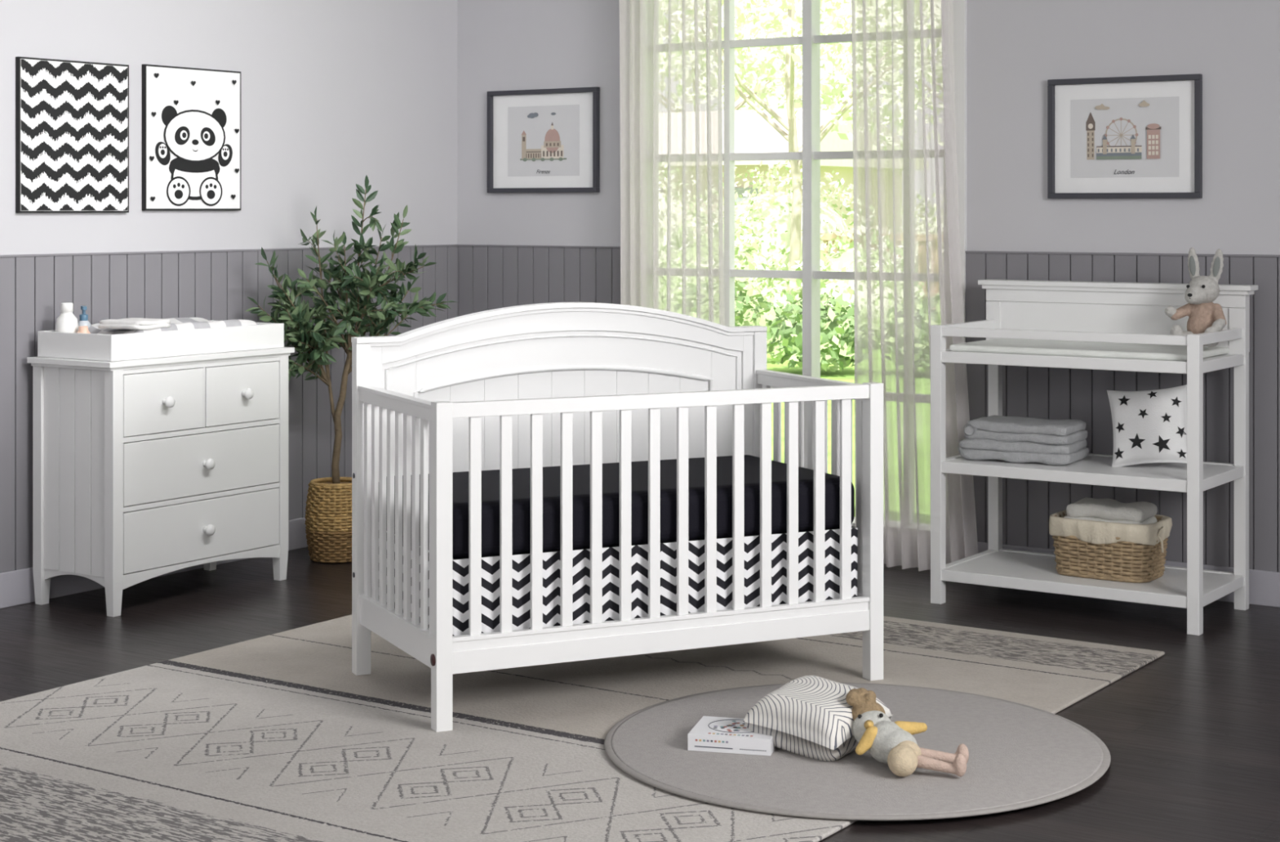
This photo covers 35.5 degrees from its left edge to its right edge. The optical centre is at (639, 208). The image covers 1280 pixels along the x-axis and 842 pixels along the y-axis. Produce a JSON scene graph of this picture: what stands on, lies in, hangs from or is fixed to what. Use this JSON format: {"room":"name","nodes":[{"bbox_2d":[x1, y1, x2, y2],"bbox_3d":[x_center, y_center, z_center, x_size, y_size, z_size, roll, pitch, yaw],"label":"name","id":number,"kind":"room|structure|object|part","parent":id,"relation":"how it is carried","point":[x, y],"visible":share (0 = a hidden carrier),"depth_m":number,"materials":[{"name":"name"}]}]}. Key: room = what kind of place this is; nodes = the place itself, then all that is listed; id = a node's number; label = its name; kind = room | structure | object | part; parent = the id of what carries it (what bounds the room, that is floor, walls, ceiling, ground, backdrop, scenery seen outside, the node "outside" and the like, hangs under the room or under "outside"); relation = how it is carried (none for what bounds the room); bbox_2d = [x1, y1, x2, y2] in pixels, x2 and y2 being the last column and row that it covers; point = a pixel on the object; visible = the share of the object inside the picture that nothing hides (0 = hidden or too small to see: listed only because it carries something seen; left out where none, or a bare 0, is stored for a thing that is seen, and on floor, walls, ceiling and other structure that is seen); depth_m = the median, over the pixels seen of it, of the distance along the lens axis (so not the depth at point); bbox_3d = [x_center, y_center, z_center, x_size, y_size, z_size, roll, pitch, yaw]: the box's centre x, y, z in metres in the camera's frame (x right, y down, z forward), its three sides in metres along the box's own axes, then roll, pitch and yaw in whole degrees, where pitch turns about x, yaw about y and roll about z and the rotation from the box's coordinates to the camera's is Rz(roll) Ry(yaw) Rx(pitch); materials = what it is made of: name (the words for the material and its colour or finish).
{"room":"children's room","nodes":[
{"label":"children's room","id":0,"kind":"room"},
{"bbox_2d":[0,0,457,254],"bbox_3d":[-3.269,0.020,5.788,0.150,2.800,8.750,0,0,34],"label":"wall","id":1,"kind":"structure","parent":0,"point":[335,94],"depth_m":8.31,"materials":[{"name":"paint"}]},
{"bbox_2d":[15,56,128,213],"bbox_3d":[-2.090,-0.264,7.384,0.020,0.560,0.512,0,0,34],"label":"wall art","id":2,"kind":"object","parent":1,"relation":"attached to","point":[72,117],"visible":1,"depth_m":7.37,"materials":[{"name":"black"}]},
{"bbox_2d":[0,517,308,608],"bbox_3d":[-3.238,1.357,5.669,0.012,0.125,8.588,0,0,34],"label":"baseboard","id":3,"kind":"structure","parent":1,"relation":"attached to","point":[16,586],"depth_m":7.31,"materials":[{"name":"paint"}]},
{"bbox_2d":[142,64,240,210],"bbox_3d":[-1.758,-0.272,7.870,0.025,0.560,0.508,0,0,34],"label":"wall art","id":4,"kind":"object","parent":1,"relation":"attached to","point":[191,117],"visible":1,"depth_m":7.85,"materials":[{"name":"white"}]},
{"bbox_2d":[0,244,458,573],"bbox_3d":[-3.243,0.793,5.679,0.016,1.254,8.600,0,0,34],"label":"wainscoting","id":5,"kind":"structure","parent":1,"relation":"attached to","point":[206,284],"depth_m":7.76,"materials":[{"name":"paint"}]},
{"bbox_2d":[0,546,1279,841],"bbox_3d":[-0.285,1.470,3.775,7.350,0.100,8.750,0,0,34],"label":"floor","id":6,"kind":"structure","parent":0,"point":[1191,735],"depth_m":6.22,"materials":[{"name":"brown wood"}]},
{"bbox_2d":[26,346,294,617],"bbox_3d":[-1.748,0.977,7.409,0.465,0.887,0.910,0,0,34],"label":"dresser","id":7,"kind":"object","parent":6,"relation":"on","point":[144,469],"visible":0.98,"depth_m":7.16,"materials":[{"name":"white paint"}]},
{"bbox_2d":[37,316,284,360],"bbox_3d":[-1.763,0.465,7.419,0.390,0.134,0.850,0,0,34],"label":"tray","id":8,"kind":"object","parent":7,"relation":"on","point":[128,338],"visible":1,"depth_m":7.19,"materials":[{"name":"white paint"}]},
{"bbox_2d":[55,302,78,333],"bbox_3d":[-2.065,0.431,7.207,0.080,0.183,0.080,0,0,34],"label":"lotion bottle","id":9,"kind":"object","parent":8,"relation":"in","point":[67,322],"visible":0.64,"depth_m":7.18,"materials":[{"name":"white plastic"}]},
{"bbox_2d":[76,325,90,333],"bbox_3d":[-1.999,0.472,7.180,0.056,0.100,0.056,0,0,34],"label":"oil bottle","id":10,"kind":"object","parent":8,"relation":"in","point":[82,329],"visible":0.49,"depth_m":7.17,"materials":[{"name":"plastic"}]},
{"bbox_2d":[78,306,91,328],"bbox_3d":[-2.025,0.439,7.285,0.052,0.167,0.063,0,0,-22],"label":"pump bottle","id":11,"kind":"object","parent":8,"relation":"in","point":[83,321],"visible":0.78,"depth_m":7.28,"materials":[{"name":"blue plastic"}]},
{"bbox_2d":[97,317,170,329],"bbox_3d":[-1.827,0.417,7.225,0.212,0.037,0.178,0,0,34],"label":"folded blanket","id":12,"kind":"object","parent":8,"relation":"on","point":[128,323],"depth_m":7.17,"materials":[{"name":"fabric"}]},
{"bbox_2d":[304,476,351,563],"bbox_3d":[-1.225,1.259,8.094,0.259,0.317,0.260,0,0,34],"label":"basket","id":13,"kind":"object","parent":6,"relation":"on","point":[328,516],"depth_m":7.99,"materials":[{"name":"wicker"}]},
{"bbox_2d":[245,175,456,563],"bbox_3d":[-1.155,0.641,8.069,0.861,1.551,0.436,0,0,-12],"label":"tree","id":14,"kind":"object","parent":6,"relation":"on","point":[328,516],"visible":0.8,"depth_m":8.01,"materials":[{"name":"green plant"}]},
{"bbox_2d":[0,614,1164,841],"bbox_3d":[-0.477,1.413,5.448,2.540,0.011,3.910,0,0,34],"label":"area rug","id":15,"kind":"object","parent":6,"relation":"on","point":[274,737],"visible":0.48,"depth_m":5.37,"materials":[{"name":"beige carpet"}]},
{"bbox_2d":[351,302,883,731],"bbox_3d":[-0.075,0.854,6.029,1.418,1.109,0.775,0,0,-25],"label":"crib","id":16,"kind":"object","parent":15,"relation":"on","point":[542,483],"visible":1,"depth_m":5.83,"materials":[{"name":"white paint"}]},
{"bbox_3d":[-0.075,0.885,6.030,1.304,0.155,0.676,0,0,-25],"label":"crib mattress","id":17,"kind":"part","parent":16,"relation":"part of","materials":[{"name":"black fabric"}]},
{"bbox_2d":[604,682,1111,820],"bbox_3d":[0.561,1.401,5.239,1.310,0.014,1.310,0,0,34],"label":"round rug","id":18,"kind":"object","parent":15,"relation":"on","point":[1021,755],"visible":0.81,"depth_m":5.01,"materials":[{"name":"grey carpet"}]},
{"bbox_2d":[688,715,776,755],"bbox_3d":[0.251,1.372,5.210,0.216,0.043,0.191,0,0,14],"label":"book","id":19,"kind":"object","parent":18,"relation":"on","point":[710,733],"visible":0.82,"depth_m":5.13,"materials":[{"name":"white paper"}]},
{"bbox_2d":[742,675,893,760],"bbox_3d":[0.460,1.318,5.178,0.292,0.175,0.267,0,0,40],"label":"patterned pillow","id":20,"kind":"object","parent":18,"relation":"on","point":[811,716],"visible":0.88,"depth_m":5.09,"materials":[{"name":"fabric"}]},
{"bbox_2d":[845,687,968,776],"bbox_3d":[0.645,1.307,4.976,0.360,0.166,0.199,0,0,39],"label":"doll","id":21,"kind":"object","parent":18,"relation":"on","point":[894,744],"visible":1,"depth_m":4.96},
{"bbox_3d":[0.738,1.356,4.931,0.143,0.062,0.109,0,0,10],"label":"leg","id":22,"kind":"part","parent":21,"relation":"part of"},
{"bbox_2d":[930,279,1257,635],"bbox_3d":[1.608,0.846,7.153,1.036,1.148,0.561,0,0,34],"label":"table","id":23,"kind":"object","parent":6,"relation":"on","point":[1114,326],"visible":0.95,"depth_m":7.08,"materials":[{"name":"white paint"}]},
{"bbox_2d":[957,414,1088,465],"bbox_3d":[1.389,0.840,7.271,0.429,0.147,0.274,0,0,28],"label":"folded towels","id":24,"kind":"object","parent":23,"relation":"on","point":[1012,439],"visible":1,"depth_m":7.17,"materials":[{"name":"white fabric"}]},
{"bbox_2d":[1048,497,1172,582],"bbox_3d":[1.674,1.168,7.097,0.417,0.258,0.302,0,0,34],"label":"wicker basket","id":25,"kind":"object","parent":23,"relation":"on","point":[1108,539],"visible":1,"depth_m":7.00,"materials":[{"name":"beige wicker"}]},
{"bbox_2d":[1063,497,1157,524],"bbox_3d":[1.670,1.089,7.101,0.293,0.101,0.196,0,0,34],"label":"folded towel","id":26,"kind":"object","parent":25,"relation":"in","point":[1105,509],"depth_m":7.04,"materials":[{"name":"white fabric"}]},
{"bbox_2d":[1106,384,1186,466],"bbox_3d":[1.802,0.770,7.064,0.314,0.299,0.155,0,0,21],"label":"star pillow","id":27,"kind":"object","parent":23,"relation":"on","point":[1149,426],"visible":0.95,"depth_m":7.02,"materials":[{"name":"fabric"}]},
{"bbox_2d":[1164,247,1226,346],"bbox_3d":[1.944,0.308,6.968,0.218,0.342,0.163,0,0,36],"label":"plush bunny","id":28,"kind":"object","parent":23,"relation":"on","point":[1204,315],"visible":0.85,"depth_m":6.95,"materials":[{"name":"beige fabric"}]},
{"bbox_2d":[457,0,1279,254],"bbox_3d":[2.182,0.020,7.298,7.200,2.800,0.150,0,0,34],"label":"wall","id":29,"kind":"structure","parent":0,"point":[1014,47],"depth_m":7.68,"materials":[{"name":"paint"}]},
{"bbox_2d":[457,244,620,315],"bbox_3d":[-0.453,0.793,8.975,0.924,1.254,0.016,0,0,34],"label":"wainscoting","id":30,"kind":"structure","parent":29,"relation":"attached to","point":[491,277],"depth_m":8.98,"materials":[{"name":"paint"}]},
{"bbox_2d":[487,86,599,192],"bbox_3d":[-0.437,-0.302,8.955,0.612,0.462,0.027,0,0,34],"label":"framed picture","id":31,"kind":"object","parent":29,"relation":"attached to","point":[540,140],"visible":1,"depth_m":8.96,"materials":[{"name":"white paper"}]},
{"bbox_2d":[507,104,579,176],"bbox_3d":[-0.435,-0.302,8.959,0.400,0.315,0.004,0,0,34],"label":"print","id":32,"kind":"object","parent":31,"relation":"attached to","point":[544,140],"depth_m":8.96,"materials":[{"name":"paper"}]},
{"bbox_2d":[618,0,977,570],"bbox_3d":[0.559,0.090,8.200,2.050,2.630,0.168,0,0,34],"label":"window curtains","id":33,"kind":"object","parent":29,"relation":"attached to","point":[908,281],"visible":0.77,"depth_m":7.89,"materials":[{"name":"fabric"}]},
{"bbox_3d":[0.141,0.115,8.440,0.568,2.580,0.095,0,0,34],"label":"sheer panel","id":34,"kind":"part","parent":33,"relation":"part of","materials":[{"name":"fabric"}]},
{"bbox_3d":[1.067,0.115,7.814,0.532,2.580,0.095,0,0,34],"label":"sheer panel","id":35,"kind":"part","parent":33,"relation":"part of","materials":[{"name":"fabric"}]},
{"bbox_2d":[721,0,966,567],"bbox_3d":[0.637,0.145,8.316,1.620,2.550,0.150,0,0,34],"label":"window","id":36,"kind":"structure","parent":29,"relation":"in","point":[811,39],"depth_m":8.27,"materials":[{"name":"white paint"}]},
{"bbox_2d":[964,250,1279,572],"bbox_3d":[3.196,0.793,6.513,4.640,1.254,0.016,0,0,34],"label":"wainscoting","id":37,"kind":"structure","parent":29,"relation":"attached to","point":[1036,392],"depth_m":7.39,"materials":[{"name":"paint"}]},
{"bbox_2d":[1047,73,1202,198],"bbox_3d":[1.800,-0.263,7.447,0.588,0.452,0.027,0,0,34],"label":"framed picture","id":38,"kind":"object","parent":29,"relation":"attached to","point":[1137,136],"visible":1,"depth_m":7.45,"materials":[{"name":"white paper"}]},
{"bbox_2d":[1070,96,1179,177],"bbox_3d":[1.801,-0.263,7.448,0.420,0.295,0.008,0,0,34],"label":"print","id":39,"kind":"object","parent":38,"relation":"attached to","point":[1111,136],"depth_m":7.45,"materials":[{"name":"paper"}]},
{"bbox_2d":[977,541,1279,607],"bbox_3d":[2.138,1.357,7.215,7.180,0.125,0.012,0,0,34],"label":"baseboard","id":40,"kind":"structure","parent":29,"relation":"attached to","point":[1264,585],"depth_m":7.17,"materials":[{"name":"paint"}]},
{"label":"outside","id":41,"kind":"structure","parent":0,"visible":0},
{"bbox_2d":[722,106,855,516],"bbox_3d":[9.797,-0.105,38.438,75.000,3.650,59.700,0,0,34],"label":"lawn","id":42,"kind":"structure","parent":41,"point":[753,133],"depth_m":36.61,"materials":[{"name":"plant"}]},
{"bbox_2d":[734,279,777,348],"bbox_3d":[0.805,1.102,19.942,1.253,0.836,1.218,0,0,34],"label":"bush","id":43,"kind":"object","parent":42,"relation":"on","point":[746,313],"visible":0.11,"depth_m":19.73,"materials":[{"name":"green plant"}]},
{"bbox_2d":[723,215,796,321],"bbox_3d":[1.026,0.755,25.610,2.003,1.530,2.014,0,0,34],"label":"bush","id":44,"kind":"object","parent":42,"relation":"on","point":[744,251],"visible":0.18,"depth_m":25.28,"materials":[{"name":"green plant"}]},
{"bbox_2d":[734,257,786,323],"bbox_3d":[0.912,1.001,23.122,1.572,1.037,1.639,0,0,34],"label":"bush","id":45,"kind":"object","parent":42,"relation":"on","point":[751,282],"visible":0.07,"depth_m":22.94,"materials":[{"name":"green plant"}]},
{"bbox_2d":[721,0,852,110],"bbox_3d":[1.315,-3.241,46.484,11.391,9.540,10.693,0,0,34],"label":"tree","id":46,"kind":"object","parent":42,"relation":"on","point":[768,94],"visible":0.05,"depth_m":45.48,"materials":[{"name":"green plant"}]},
{"bbox_2d":[721,0,853,304],"bbox_3d":[2.132,-1.590,28.311,6.113,6.238,5.793,0,0,34],"label":"tree","id":47,"kind":"object","parent":42,"relation":"on","point":[788,24],"visible":0.34,"depth_m":28.25,"materials":[{"name":"green plant"}]},
{"bbox_2d":[722,160,853,297],"bbox_3d":[2.229,0.350,31.539,3.201,2.339,3.178,0,0,34],"label":"bush","id":48,"kind":"object","parent":42,"relation":"on","point":[771,209],"visible":0.26,"depth_m":30.80,"materials":[{"name":"green plant"}]},
{"bbox_2d":[756,0,852,93],"bbox_3d":[7.277,-3.125,43.568,10.299,9.307,9.734,0,0,34],"label":"tree","id":49,"kind":"object","parent":42,"relation":"on","point":[845,13],"visible":0.02,"depth_m":43.79,"materials":[{"name":"green plant"}]},
{"bbox_2d":[759,291,854,372],"bbox_3d":[1.643,1.139,18.651,1.114,0.762,1.153,0,0,34],"label":"bush","id":50,"kind":"object","parent":42,"relation":"on","point":[784,332],"visible":0.62,"depth_m":18.39,"materials":[{"name":"green plant"}]},
{"bbox_2d":[782,260,853,311],"bbox_3d":[2.395,1.041,22.288,1.642,0.963,1.570,0,0,34],"label":"bush","id":51,"kind":"object","parent":42,"relation":"on","point":[836,287],"visible":0.15,"depth_m":22.03,"materials":[{"name":"green plant"}]},
{"bbox_2d":[791,221,853,297],"bbox_3d":[2.628,0.835,24.053,1.637,1.369,1.623,0,0,34],"label":"bush","id":52,"kind":"object","parent":42,"relation":"on","point":[836,261],"visible":0.14,"depth_m":23.84,"materials":[{"name":"green plant"}]}
]}

